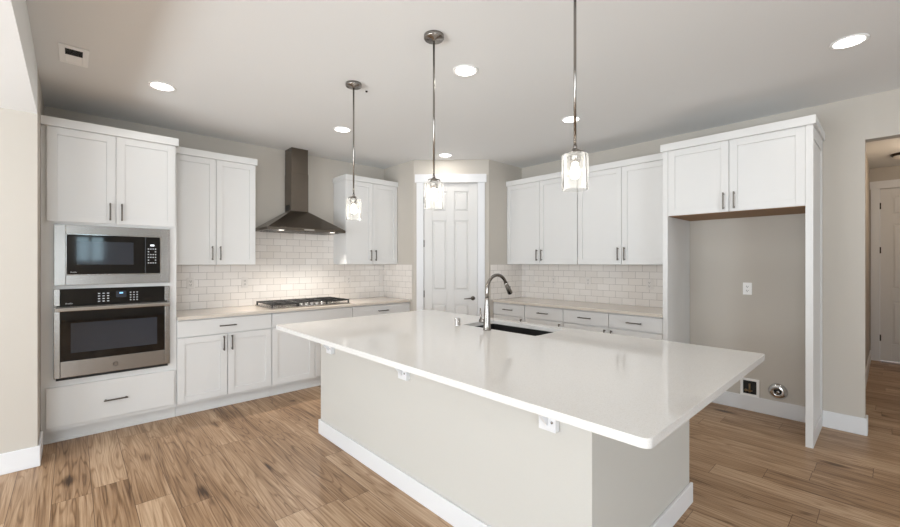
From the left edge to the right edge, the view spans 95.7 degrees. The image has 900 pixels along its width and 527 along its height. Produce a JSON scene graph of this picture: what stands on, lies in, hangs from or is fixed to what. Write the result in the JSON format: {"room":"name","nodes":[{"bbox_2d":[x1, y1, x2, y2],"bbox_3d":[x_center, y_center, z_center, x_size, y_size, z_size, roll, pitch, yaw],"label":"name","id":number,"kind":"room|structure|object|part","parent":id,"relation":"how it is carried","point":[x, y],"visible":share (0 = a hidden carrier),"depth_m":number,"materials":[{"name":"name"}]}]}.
{"room":"kitchen","nodes":[
{"label":"kitchen","id":0,"kind":"room"},
{"bbox_2d":[0,0,36,113],"bbox_3d":[-1.097,-1.251,-1.727,3.607,0.450,9.025,0,0,-43],"label":"ceiling","id":1,"kind":"structure","parent":0,"point":[18,63],"depth_m":2.16,"materials":[{"name":"paint"}]},
{"bbox_2d":[0,66,43,453],"bbox_3d":[-4.465,0.023,2.051,3.407,2.757,1.095,0,0,-43],"label":"wall","id":2,"kind":"structure","parent":0,"point":[20,131],"depth_m":2.75,"materials":[{"name":"beige paint"}]},
{"bbox_2d":[0,446,39,474],"bbox_3d":[-4.082,1.331,1.649,3.422,0.140,0.015,0,0,-43],"label":"baseboard","id":3,"kind":"structure","parent":2,"relation":"attached to","point":[18,460],"depth_m":2.74,"materials":[{"name":"white paint"}]},
{"bbox_2d":[38,431,42,463],"bbox_3d":[-2.952,1.331,2.936,0.015,0.140,0.335,0,0,-43],"label":"baseboard","id":4,"kind":"structure","parent":2,"relation":"attached to","point":[40,442],"depth_m":2.91,"materials":[{"name":"white paint"}]},
{"bbox_2d":[44,106,383,227],"bbox_3d":[-1.710,0.023,5.271,5.013,2.757,0.120,0,0,-43],"label":"wall","id":5,"kind":"structure","parent":0,"point":[270,169],"depth_m":4.79,"materials":[{"name":"beige paint"}]},
{"bbox_2d":[176,146,257,264],"bbox_3d":[-2.465,-0.545,4.238,0.770,1.132,0.362,0,0,-43],"label":"upper cabinet","id":6,"kind":"object","parent":5,"relation":"attached to","point":[215,192],"visible":0.89,"depth_m":4.11,"materials":[{"name":"white paint"}]},
{"bbox_3d":[-2.513,-0.512,4.003,0.374,1.062,0.019,0,0,-43],"label":"door","id":7,"kind":"part","parent":6,"relation":"part of","materials":[{"name":"white paint"}]},
{"bbox_3d":[-2.469,-1.077,4.243,0.770,0.067,0.350,0,0,-43],"label":"crown","id":8,"kind":"part","parent":6,"relation":"part of","materials":[{"name":"white paint"}]},
{"bbox_3d":[-2.235,-0.512,4.261,0.374,1.062,0.019,0,0,-43],"label":"door","id":9,"kind":"part","parent":6,"relation":"part of","materials":[{"name":"white paint"}]},
{"bbox_2d":[176,231,383,309],"bbox_3d":[-1.913,0.051,4.996,2.612,0.874,0.007,0,0,-43],"label":"tiled wall","id":10,"kind":"structure","parent":5,"relation":"attached to","point":[287,265],"depth_m":4.88,"materials":[{"name":"white tile"}]},
{"bbox_2d":[187,278,194,288],"bbox_3d":[-2.705,0.213,4.250,0.070,0.115,0.009,0,0,-43],"label":"wall outlet","id":11,"kind":"object","parent":10,"relation":"attached to","point":[190,281],"visible":1,"depth_m":4.25,"materials":[{"name":"beige plastic"}]},
{"bbox_2d":[242,277,247,287],"bbox_3d":[-2.320,0.223,4.607,0.070,0.115,0.009,0,0,-43],"label":"wall outlet","id":12,"kind":"object","parent":10,"relation":"attached to","point":[244,279],"visible":1,"depth_m":4.60,"materials":[{"name":"beige plastic"}]},
{"bbox_2d":[255,147,345,234],"bbox_3d":[-1.760,-0.853,4.814,0.912,1.003,0.462,0,0,-43],"label":"range hood","id":13,"kind":"object","parent":5,"relation":"attached to","point":[296,218],"visible":0.98,"depth_m":4.81,"materials":[{"name":"silver metal"}]},
{"bbox_2d":[333,174,397,263],"bbox_3d":[-1.123,-0.545,5.483,0.800,1.132,0.362,0,0,-43],"label":"upper cabinet","id":14,"kind":"object","parent":5,"relation":"attached to","point":[372,239],"visible":1,"depth_m":5.31,"materials":[{"name":"white paint"}]},
{"bbox_3d":[-1.167,-0.512,5.251,0.389,1.062,0.019,0,0,-43],"label":"door","id":15,"kind":"part","parent":14,"relation":"part of","materials":[{"name":"white paint"}]},
{"bbox_3d":[-1.127,-1.077,5.487,0.800,0.067,0.350,0,0,-43],"label":"crown","id":16,"kind":"part","parent":14,"relation":"part of","materials":[{"name":"white paint"}]},
{"bbox_3d":[-0.879,-0.512,5.518,0.389,1.062,0.019,0,0,-43],"label":"door","id":17,"kind":"part","parent":14,"relation":"part of","materials":[{"name":"white paint"}]},
{"bbox_2d":[384,160,413,310],"bbox_3d":[-0.684,0.023,5.667,0.090,2.757,0.695,0,0,-43],"label":"wall","id":18,"kind":"structure","parent":0,"point":[403,173],"depth_m":5.51,"materials":[{"name":"beige paint"}]},
{"bbox_2d":[384,264,411,299],"bbox_3d":[-0.728,0.255,5.644,0.007,0.467,0.655,0,0,-43],"label":"tiled wall","id":19,"kind":"structure","parent":18,"relation":"attached to","point":[397,277],"depth_m":5.62,"materials":[{"name":"white tile"}]},
{"bbox_2d":[0,360,899,526],"bbox_3d":[1.719,1.461,1.687,12.380,0.120,10.200,0,0,-43],"label":"floor","id":20,"kind":"structure","parent":0,"point":[261,462],"depth_m":2.68,"materials":[{"name":"brown wood"}]},
{"bbox_2d":[41,115,178,444],"bbox_3d":[-2.962,0.145,3.581,0.874,2.512,0.649,0,0,-43],"label":"tall cabinet","id":21,"kind":"object","parent":20,"relation":"on","point":[92,174],"visible":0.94,"depth_m":3.31,"materials":[{"name":"white paint"}]},
{"bbox_3d":[-2.918,-0.681,3.236,0.406,0.724,0.019,0,0,-43],"label":"door","id":22,"kind":"part","parent":21,"relation":"part of","materials":[{"name":"white paint"}]},
{"bbox_3d":[-2.771,1.111,3.373,0.817,0.306,0.019,0,0,-43],"label":"drawer","id":23,"kind":"part","parent":21,"relation":"part of","materials":[{"name":"white paint"}]},
{"bbox_3d":[-2.778,-0.417,3.331,0.011,0.142,0.032,0,0,-43],"label":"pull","id":24,"kind":"part","parent":21,"relation":"part of","materials":[{"name":"silver metal"}]},
{"bbox_3d":[-2.966,-1.077,3.584,0.874,0.067,0.639,0,0,-43],"label":"crown","id":25,"kind":"part","parent":21,"relation":"part of","materials":[{"name":"white paint"}]},
{"bbox_2d":[53,286,169,380],"bbox_3d":[-2.919,0.558,3.536,0.738,0.707,0.620,0,0,-43],"label":"wall oven","id":26,"kind":"object","parent":21,"relation":"in","point":[97,331],"visible":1,"depth_m":3.33,"materials":[{"name":"silver glass"}]},
{"bbox_3d":[-2.767,0.269,3.371,0.665,0.129,0.027,0,0,-43],"label":"control panel","id":27,"kind":"part","parent":26,"relation":"part of","materials":[{"name":"black glass"}]},
{"bbox_2d":[54,224,169,285],"bbox_3d":[-2.941,-0.060,3.562,0.738,0.471,0.552,0,0,-43],"label":"microwave","id":28,"kind":"object","parent":21,"relation":"in","point":[83,255],"visible":1,"depth_m":3.33,"materials":[{"name":"silver metal"}]},
{"bbox_3d":[-2.801,-0.065,3.335,0.489,0.312,0.027,0,0,-43],"label":"door","id":29,"kind":"part","parent":28,"relation":"part of","materials":[{"name":"black glass"}]},
{"bbox_3d":[-2.583,-0.065,3.538,0.103,0.312,0.025,0,0,-43],"label":"control panel","id":30,"kind":"part","parent":28,"relation":"part of","materials":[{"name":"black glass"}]},
{"bbox_3d":[-2.751,1.120,3.356,0.155,0.011,0.032,0,0,-43],"label":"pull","id":31,"kind":"part","parent":21,"relation":"part of","materials":[{"name":"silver metal"}]},
{"bbox_3d":[-2.724,-0.417,3.381,0.011,0.142,0.032,0,0,-43],"label":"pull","id":32,"kind":"part","parent":21,"relation":"part of","materials":[{"name":"silver metal"}]},
{"bbox_3d":[-2.617,-0.681,3.515,0.408,0.724,0.019,0,0,-43],"label":"door","id":33,"kind":"part","parent":21,"relation":"part of","materials":[{"name":"white paint"}]},
{"bbox_2d":[175,313,270,415],"bbox_3d":[-2.348,0.960,4.154,0.826,0.883,0.645,0,0,-43],"label":"base cabinet","id":34,"kind":"object","parent":20,"relation":"on","point":[221,361],"visible":0.94,"depth_m":3.92,"materials":[{"name":"white paint"}]},
{"bbox_3d":[-2.308,0.979,3.807,0.407,0.589,0.019,0,0,-43],"label":"door","id":35,"kind":"part","parent":34,"relation":"part of","materials":[{"name":"white paint"}]},
{"bbox_3d":[-2.157,0.602,3.948,0.820,0.144,0.019,0,0,-43],"label":"drawer","id":36,"kind":"part","parent":34,"relation":"part of","materials":[{"name":"white paint"}]},
{"bbox_3d":[-2.005,0.979,4.088,0.407,0.589,0.019,0,0,-43],"label":"door","id":37,"kind":"part","parent":34,"relation":"part of","materials":[{"name":"white paint"}]},
{"bbox_2d":[269,307,351,395],"bbox_3d":[-1.701,0.960,4.753,0.933,0.883,0.645,0,0,-43],"label":"base cabinet","id":38,"kind":"object","parent":20,"relation":"on","point":[295,360],"visible":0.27,"depth_m":4.41,"materials":[{"name":"white paint"}]},
{"bbox_3d":[-1.681,0.979,4.389,0.460,0.589,0.019,0,0,-43],"label":"door","id":39,"kind":"part","parent":38,"relation":"part of","materials":[{"name":"white paint"}]},
{"bbox_3d":[-1.510,0.602,4.547,0.927,0.144,0.019,0,0,-43],"label":"false drawer","id":40,"kind":"part","parent":38,"relation":"part of","materials":[{"name":"white paint"}]},
{"bbox_3d":[-1.339,0.979,4.706,0.460,0.589,0.019,0,0,-43],"label":"door","id":41,"kind":"part","parent":38,"relation":"part of","materials":[{"name":"white paint"}]},
{"bbox_2d":[352,302,409,316],"bbox_3d":[-1.045,0.960,5.362,0.853,0.883,0.645,0,0,-43],"label":"base cabinet","id":42,"kind":"object","parent":20,"relation":"on","point":[367,310],"visible":0.24,"depth_m":5.12,"materials":[{"name":"white paint"}]},
{"bbox_2d":[176,297,410,320],"bbox_3d":[-1.695,0.503,4.761,2.610,0.030,0.642,0,0,-43],"label":"countertop","id":43,"kind":"structure","parent":42,"relation":"on","point":[191,314],"depth_m":4.25,"materials":[{"name":"stone"}]},
{"bbox_2d":[255,297,349,308],"bbox_3d":[-1.705,0.461,4.757,0.915,0.054,0.530,0,0,-43],"label":"cooktop","id":44,"kind":"object","parent":43,"relation":"in","point":[318,301],"visible":1,"depth_m":4.65,"materials":[{"name":"silver metal"}]},
{"bbox_2d":[255,301,349,308],"bbox_3d":[-1.705,0.482,4.757,0.915,0.012,0.530,0,0,-43],"label":"tray","id":45,"kind":"object","parent":44,"relation":"on","point":[316,303],"depth_m":4.58,"materials":[{"name":"silver metal"}]},
{"bbox_2d":[318,344,692,526],"bbox_3d":[0.110,0.960,2.810,1.346,0.882,2.413,0,0,-43],"label":"kitchen island","id":46,"kind":"object","parent":20,"relation":"on","point":[471,459],"visible":0.53,"depth_m":2.09,"materials":[{"name":"paint"}]},
{"bbox_3d":[0.170,1.343,2.866,1.181,0.116,2.413,0,0,-43],"label":"baseboard","id":47,"kind":"part","parent":46,"relation":"part of","materials":[{"name":"white paint"}]},
{"bbox_2d":[276,310,764,448],"bbox_3d":[0.162,0.503,2.686,1.559,0.030,2.820,0,0,-43],"label":"island countertop","id":48,"kind":"structure","parent":46,"relation":"on","point":[635,391],"depth_m":1.95,"materials":[{"name":"white stone"}]},
{"bbox_2d":[454,318,460,325],"bbox_3d":[0.058,0.459,3.170,0.052,0.059,0.052,0,0,-43],"label":"air gap cap","id":49,"kind":"object","parent":48,"relation":"on","point":[457,321],"visible":1,"depth_m":3.15,"materials":[{"name":"silver metal"}]},
{"bbox_2d":[479,273,512,330],"bbox_3d":[0.347,0.284,3.053,0.312,0.409,0.101,0,0,-43],"label":"faucet","id":50,"kind":"object","parent":48,"relation":"on","point":[486,321],"visible":1,"depth_m":2.95,"materials":[{"name":"silver metal"}]},
{"bbox_3d":[0.345,0.169,3.024,0.234,0.179,0.025,0,0,-43],"label":"spout","id":51,"kind":"part","parent":50,"relation":"part of","materials":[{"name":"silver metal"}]},
{"bbox_2d":[475,324,552,335],"bbox_3d":[0.469,0.610,3.093,0.386,0.182,0.709,0,0,-43],"label":"sink","id":52,"kind":"object","parent":48,"relation":"in","point":[533,332],"visible":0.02,"depth_m":3.29,"materials":[{"name":"black metal"}]},
{"bbox_2d":[494,302,525,321],"bbox_3d":[0.961,0.960,5.423,0.645,0.883,0.508,0,0,-43],"label":"base cabinet","id":53,"kind":"object","parent":20,"relation":"on","point":[506,311],"visible":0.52,"depth_m":5.21,"materials":[{"name":"white paint"}]},
{"bbox_3d":[0.755,0.602,5.231,0.019,0.144,0.502,0,0,-43],"label":"drawer","id":54,"kind":"part","parent":53,"relation":"part of","materials":[{"name":"white paint"}]},
{"bbox_3d":[0.755,0.979,5.231,0.019,0.589,0.502,0,0,-43],"label":"door","id":55,"kind":"part","parent":53,"relation":"part of","materials":[{"name":"white paint"}]},
{"bbox_2d":[525,305,563,326],"bbox_3d":[1.318,0.960,5.038,0.645,0.883,0.538,0,0,-43],"label":"base cabinet","id":56,"kind":"object","parent":20,"relation":"on","point":[550,316],"visible":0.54,"depth_m":4.82,"materials":[{"name":"white paint"}]},
{"bbox_3d":[1.112,0.979,4.847,0.019,0.589,0.532,0,0,-43],"label":"door","id":57,"kind":"part","parent":56,"relation":"part of","materials":[{"name":"white paint"}]},
{"bbox_2d":[563,309,662,339],"bbox_3d":[1.866,0.960,4.447,0.645,0.883,1.069,0,0,-43],"label":"base cabinet","id":58,"kind":"object","parent":20,"relation":"on","point":[612,323],"visible":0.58,"depth_m":4.20,"materials":[{"name":"white paint"}]},
{"bbox_2d":[492,297,662,317],"bbox_3d":[1.512,0.503,4.830,0.642,0.030,2.113,0,0,-43],"label":"countertop","id":59,"kind":"structure","parent":58,"relation":"on","point":[565,304],"depth_m":4.64,"materials":[{"name":"stone"}]},
{"bbox_3d":[1.478,0.602,4.452,0.019,0.144,0.528,0,0,-43],"label":"drawer","id":60,"kind":"part","parent":58,"relation":"part of","materials":[{"name":"white paint"}]},
{"bbox_3d":[1.478,0.979,4.452,0.019,0.589,0.528,0,0,-43],"label":"door","id":61,"kind":"part","parent":58,"relation":"part of","materials":[{"name":"white paint"}]},
{"bbox_3d":[1.841,0.602,4.060,0.019,0.144,0.528,0,0,-43],"label":"drawer","id":62,"kind":"part","parent":58,"relation":"part of","materials":[{"name":"white paint"}]},
{"bbox_3d":[1.841,0.979,4.060,0.019,0.589,0.528,0,0,-43],"label":"door","id":63,"kind":"part","parent":58,"relation":"part of","materials":[{"name":"white paint"}]},
{"bbox_2d":[660,114,824,448],"bbox_3d":[2.592,0.145,3.662,0.649,2.512,1.099,0,0,-43],"label":"refrigerator surround","id":64,"kind":"object","parent":20,"relation":"on","point":[771,169],"visible":0.98,"depth_m":3.41,"materials":[{"name":"white paint"}]},
{"bbox_3d":[2.254,0.155,4.046,0.622,2.492,0.044,0,0,-43],"label":"panel","id":65,"kind":"part","parent":64,"relation":"part of","materials":[{"name":"white paint"}]},
{"bbox_3d":[2.216,-0.740,3.651,0.019,0.606,0.481,0,0,-43],"label":"door","id":66,"kind":"part","parent":64,"relation":"part of","materials":[{"name":"white paint"}]},
{"bbox_3d":[2.336,-0.529,3.483,0.032,0.142,0.011,0,0,-43],"label":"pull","id":67,"kind":"part","parent":64,"relation":"part of","materials":[{"name":"silver metal"}]},
{"bbox_3d":[2.611,-0.439,3.680,0.595,0.012,0.978,0,0,-43],"label":"panel","id":68,"kind":"part","parent":64,"relation":"part of","materials":[{"name":"brown wood"}]},
{"bbox_3d":[2.594,-1.077,3.664,0.642,0.067,1.099,0,0,-43],"label":"crown","id":69,"kind":"part","parent":64,"relation":"part of","materials":[{"name":"white paint"}]},
{"bbox_3d":[2.549,-0.740,3.292,0.019,0.606,0.490,0,0,-43],"label":"door","id":70,"kind":"part","parent":64,"relation":"part of","materials":[{"name":"white paint"}]},
{"bbox_3d":[2.949,0.155,3.296,0.622,2.492,0.045,0,0,-43],"label":"panel","id":71,"kind":"part","parent":64,"relation":"part of","materials":[{"name":"white paint"}]},
{"bbox_2d":[414,159,488,310],"bbox_3d":[0.016,0.023,5.408,0.990,2.757,0.090,0,0,2],"label":"wall","id":72,"kind":"structure","parent":0,"point":[481,166],"depth_m":5.36,"materials":[{"name":"beige paint"}]},
{"bbox_2d":[424,183,476,315],"bbox_3d":[0.000,0.172,5.365,0.721,2.434,0.088,0,0,2],"label":"door","id":73,"kind":"structure","parent":72,"relation":"in","point":[450,231],"depth_m":5.38,"materials":[{"name":"white paint"}]},
{"bbox_2d":[415,174,486,316],"bbox_3d":[0.009,0.119,5.395,0.941,2.564,0.116,0,0,2],"label":"trim","id":74,"kind":"structure","parent":72,"relation":"attached to","point":[420,179],"depth_m":5.34,"materials":[{"name":"white paint"}]},
{"bbox_2d":[26,0,899,168],"bbox_3d":[3.021,-1.416,2.894,8.830,0.120,10.200,0,0,-43],"label":"ceiling","id":75,"kind":"structure","parent":0,"point":[274,74],"depth_m":2.81,"materials":[{"name":"paint"}]},
{"bbox_2d":[58,42,88,67],"bbox_3d":[-2.457,-1.351,2.661,0.144,0.008,0.303,0,0,-43],"label":"ceiling vent","id":76,"kind":"object","parent":75,"relation":"in","point":[69,54],"visible":1,"depth_m":2.65,"materials":[{"name":"white plastic"}]},
{"bbox_2d":[148,81,175,91],"bbox_3d":[-2.211,-1.352,3.129,0.180,0.006,0.180,0,0,-43],"label":"recessed light","id":77,"kind":"object","parent":75,"relation":"in","point":[157,85],"visible":1,"depth_m":3.12,"materials":[{"name":"white plastic"}]},
{"bbox_2d":[333,127,350,132],"bbox_3d":[-1.094,-1.352,4.142,0.180,0.006,0.180,0,0,-43],"label":"recessed light","id":78,"kind":"object","parent":75,"relation":"in","point":[337,129],"visible":1,"depth_m":4.13,"materials":[{"name":"white plastic"}]},
{"bbox_2d":[345,80,361,220],"bbox_3d":[-0.730,-0.839,3.084,0.120,1.032,0.120,0,0,-43],"label":"pendant light","id":79,"kind":"object","parent":75,"relation":"hanging from","point":[353,85],"visible":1,"depth_m":3.08,"materials":[{"name":"silver metal"}]},
{"bbox_3d":[-0.730,-0.915,3.084,0.017,0.822,0.017,0,0,-43],"label":"rod","id":80,"kind":"part","parent":79,"relation":"part of","materials":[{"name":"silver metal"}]},
{"bbox_3d":[-0.730,-0.401,3.084,0.113,0.156,0.113,0,0,-43],"label":"lamp shade","id":81,"kind":"part","parent":79,"relation":"part of","materials":[{"name":"clear glass"}]},
{"bbox_3d":[-0.730,-0.407,3.084,0.044,0.072,0.044,0,0,-43],"label":"bulb","id":82,"kind":"part","parent":79,"relation":"part of","materials":[{"name":"white glass"}]},
{"bbox_2d":[424,30,443,208],"bbox_3d":[-0.096,-0.839,2.431,0.120,1.032,0.120,0,0,24],"label":"pendant light","id":83,"kind":"object","parent":75,"relation":"hanging from","point":[434,37],"visible":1,"depth_m":2.42,"materials":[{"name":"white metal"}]},
{"bbox_3d":[-0.096,-0.915,2.431,0.017,0.822,0.017,0,0,24],"label":"rod","id":84,"kind":"part","parent":83,"relation":"part of","materials":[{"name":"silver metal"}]},
{"bbox_3d":[-0.096,-0.401,2.431,0.113,0.156,0.113,0,0,24],"label":"lamp shade","id":85,"kind":"part","parent":83,"relation":"part of","materials":[{"name":"clear glass"}]},
{"bbox_3d":[-0.096,-0.407,2.431,0.044,0.072,0.044,0,0,24],"label":"bulb","id":86,"kind":"part","parent":83,"relation":"part of","materials":[{"name":"white glass"}]},
{"bbox_2d":[438,153,451,156],"bbox_3d":[-0.058,-1.352,5.132,0.180,0.006,0.180,0,0,-43],"label":"recessed light","id":87,"kind":"object","parent":75,"relation":"in","point":[442,154],"visible":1,"depth_m":5.13,"materials":[{"name":"white plastic"}]},
{"bbox_2d":[453,64,477,76],"bbox_3d":[0.109,-1.352,2.873,0.180,0.006,0.180,0,0,-43],"label":"recessed light","id":88,"kind":"object","parent":75,"relation":"in","point":[465,70],"visible":1,"depth_m":2.86,"materials":[{"name":"white plastic"}]},
{"bbox_2d":[561,116,580,122],"bbox_3d":[1.143,-1.352,3.849,0.180,0.006,0.180,0,0,-43],"label":"recessed light","id":89,"kind":"object","parent":75,"relation":"in","point":[570,119],"visible":0.89,"depth_m":3.84,"materials":[{"name":"white plastic"}]},
{"bbox_2d":[562,0,587,191],"bbox_3d":[0.554,-0.839,1.806,0.120,1.032,0.120,0,0,1],"label":"pendant light","id":90,"kind":"object","parent":75,"relation":"hanging from","point":[574,155],"visible":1,"depth_m":1.80,"materials":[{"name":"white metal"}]},
{"bbox_3d":[0.554,-0.915,1.806,0.017,0.822,0.017,0,0,1],"label":"rod","id":91,"kind":"part","parent":90,"relation":"part of","materials":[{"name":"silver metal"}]},
{"bbox_3d":[0.554,-0.401,1.806,0.113,0.156,0.113,0,0,1],"label":"lamp shade","id":92,"kind":"part","parent":90,"relation":"part of","materials":[{"name":"clear glass"}]},
{"bbox_3d":[0.554,-0.407,1.806,0.044,0.072,0.044,0,0,1],"label":"bulb","id":93,"kind":"part","parent":90,"relation":"part of","materials":[{"name":"white glass"}]},
{"bbox_2d":[829,33,869,49],"bbox_3d":[2.445,-1.352,2.496,0.180,0.006,0.180,0,0,-43],"label":"recessed light","id":94,"kind":"object","parent":75,"relation":"in","point":[856,39],"visible":1,"depth_m":2.49,"materials":[{"name":"white plastic"}]},
{"bbox_2d":[890,152,899,159],"bbox_3d":[5.610,-1.318,5.036,0.230,0.074,0.230,0,0,-43],"label":"hall ceiling light","id":95,"kind":"object","parent":75,"relation":"attached to","point":[895,155],"visible":1,"depth_m":5.04,"materials":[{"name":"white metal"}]},
{"bbox_2d":[489,160,521,317],"bbox_3d":[0.737,0.023,5.624,0.705,2.757,0.090,0,0,-43],"label":"wall","id":96,"kind":"structure","parent":0,"point":[499,173],"depth_m":5.49,"materials":[{"name":"beige paint"}]},
{"bbox_2d":[491,264,521,299],"bbox_3d":[0.780,0.255,5.598,0.663,0.467,0.007,0,0,-43],"label":"tiled wall","id":97,"kind":"structure","parent":96,"relation":"attached to","point":[512,273],"depth_m":5.59,"materials":[{"name":"white tile"}]},
{"bbox_2d":[522,88,899,417],"bbox_3d":[3.457,0.023,3.298,0.120,2.757,9.800,0,0,-43],"label":"wall","id":98,"kind":"structure","parent":0,"point":[765,252],"depth_m":3.62,"materials":[{"name":"beige paint"}]},
{"bbox_2d":[506,170,578,264],"bbox_3d":[1.255,-0.545,5.314,0.362,1.132,1.065,0,0,-43],"label":"upper cabinet","id":99,"kind":"object","parent":98,"relation":"attached to","point":[542,218],"visible":0.91,"depth_m":5.17,"materials":[{"name":"white paint"}]},
{"bbox_3d":[0.972,-0.512,5.414,0.019,1.062,0.528,0,0,-43],"label":"door","id":100,"kind":"part","parent":99,"relation":"part of","materials":[{"name":"white paint"}]},
{"bbox_3d":[1.259,-1.077,5.318,0.350,0.067,1.065,0,0,-43],"label":"crown","id":101,"kind":"part","parent":99,"relation":"part of","materials":[{"name":"white paint"}]},
{"bbox_3d":[1.333,-0.512,5.024,0.019,1.062,0.528,0,0,-43],"label":"door","id":102,"kind":"part","parent":99,"relation":"part of","materials":[{"name":"white paint"}]},
{"bbox_2d":[522,264,662,307],"bbox_3d":[1.747,0.255,5.048,0.007,0.467,2.115,0,0,-43],"label":"tiled wall","id":103,"kind":"structure","parent":98,"relation":"attached to","point":[610,284],"depth_m":4.99,"materials":[{"name":"white tile"}]},
{"bbox_2d":[551,276,555,284],"bbox_3d":[1.380,0.238,5.431,0.009,0.115,0.070,0,0,-43],"label":"wall outlet","id":104,"kind":"object","parent":103,"relation":"attached to","point":[553,278],"visible":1,"depth_m":5.43,"materials":[{"name":"beige plastic"}]},
{"bbox_2d":[585,277,590,285],"bbox_3d":[1.717,0.236,5.068,0.009,0.115,0.070,0,0,-43],"label":"wall outlet","id":105,"kind":"object","parent":103,"relation":"attached to","point":[587,279],"visible":1,"depth_m":5.07,"materials":[{"name":"beige plastic"}]},
{"bbox_2d":[646,279,652,289],"bbox_3d":[2.217,0.241,4.529,0.009,0.115,0.070,0,0,-43],"label":"wall outlet","id":106,"kind":"object","parent":103,"relation":"attached to","point":[649,282],"visible":1,"depth_m":4.53,"materials":[{"name":"beige plastic"}]},
{"bbox_2d":[578,153,662,264],"bbox_3d":[1.976,-0.545,4.536,0.362,1.132,1.050,0,0,-43],"label":"upper cabinet","id":107,"kind":"object","parent":98,"relation":"attached to","point":[620,213],"visible":0.85,"depth_m":4.43,"materials":[{"name":"white paint"}]},
{"bbox_3d":[1.996,0.015,4.554,0.308,0.012,1.050,0,0,-43],"label":"panel","id":108,"kind":"part","parent":107,"relation":"part of","materials":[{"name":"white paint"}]},
{"bbox_3d":[1.696,-0.512,4.633,0.019,1.062,0.520,0,0,-43],"label":"door","id":109,"kind":"part","parent":107,"relation":"part of","materials":[{"name":"white paint"}]},
{"bbox_3d":[1.980,-1.077,4.540,0.350,0.067,1.050,0,0,-43],"label":"crown","id":110,"kind":"part","parent":107,"relation":"part of","materials":[{"name":"white paint"}]},
{"bbox_3d":[2.052,-0.512,4.249,0.019,1.062,0.520,0,0,-43],"label":"door","id":111,"kind":"part","parent":107,"relation":"part of","materials":[{"name":"white paint"}]},
{"bbox_2d":[743,282,751,294],"bbox_3d":[2.831,0.246,3.878,0.009,0.115,0.070,0,0,-43],"label":"wall outlet","id":112,"kind":"object","parent":98,"relation":"attached to","point":[747,287],"visible":1,"depth_m":3.88,"materials":[{"name":"white plastic"}]},
{"bbox_2d":[740,377,758,397],"bbox_3d":[2.840,1.181,3.861,0.019,0.168,0.148,0,0,-43],"label":"water supply box","id":113,"kind":"object","parent":98,"relation":"attached to","point":[749,387],"visible":0.92,"depth_m":3.86,"materials":[{"name":"white plastic"}]},
{"bbox_2d":[712,391,804,422],"bbox_3d":[2.826,1.331,3.880,0.015,0.140,0.978,0,0,-43],"label":"baseboard","id":114,"kind":"structure","parent":98,"relation":"attached to","point":[760,405],"depth_m":3.78,"materials":[{"name":"white paint"}]},
{"bbox_2d":[768,383,787,398],"bbox_3d":[2.978,1.172,3.702,0.032,0.144,0.144,0,0,-43],"label":"escutcheon","id":115,"kind":"object","parent":98,"relation":"attached to","point":[778,391],"visible":1,"depth_m":3.70,"materials":[{"name":"silver metal"}]},
{"bbox_2d":[822,410,867,435],"bbox_3d":[3.281,1.331,3.389,0.015,0.140,0.270,0,0,-43],"label":"baseboard","id":116,"kind":"structure","parent":98,"relation":"attached to","point":[843,422],"depth_m":3.38,"materials":[{"name":"white paint"}]},
{"bbox_2d":[866,154,869,363],"bbox_3d":[4.705,0.023,4.695,3.610,2.757,0.100,0,0,-43],"label":"wall","id":117,"kind":"structure","parent":0,"point":[867,164],"depth_m":5.31,"materials":[{"name":"beige paint"}]},
{"bbox_2d":[866,350,870,383],"bbox_3d":[4.748,1.331,4.656,3.600,0.140,0.015,0,0,-43],"label":"baseboard","id":118,"kind":"structure","parent":117,"relation":"attached to","point":[869,355],"depth_m":5.13,"materials":[{"name":"white paint"}]},
{"bbox_2d":[870,165,899,349],"bbox_3d":[6.482,0.023,5.507,0.100,2.757,1.325,0,0,-43],"label":"wall","id":119,"kind":"structure","parent":0,"point":[892,172],"depth_m":5.81,"materials":[{"name":"beige paint"}]},
{"bbox_2d":[870,179,899,360],"bbox_3d":[6.430,0.119,5.536,0.116,2.564,1.032,0,0,-43],"label":"trim","id":120,"kind":"structure","parent":119,"relation":"attached to","point":[875,187],"depth_m":5.83,"materials":[{"name":"white paint"}]},
{"bbox_2d":[880,188,899,361],"bbox_3d":[6.403,0.172,5.521,0.088,2.434,0.818,0,0,-43],"label":"door","id":121,"kind":"structure","parent":119,"relation":"in","point":[889,198],"depth_m":5.74,"materials":[{"name":"white paint"}]}
]}

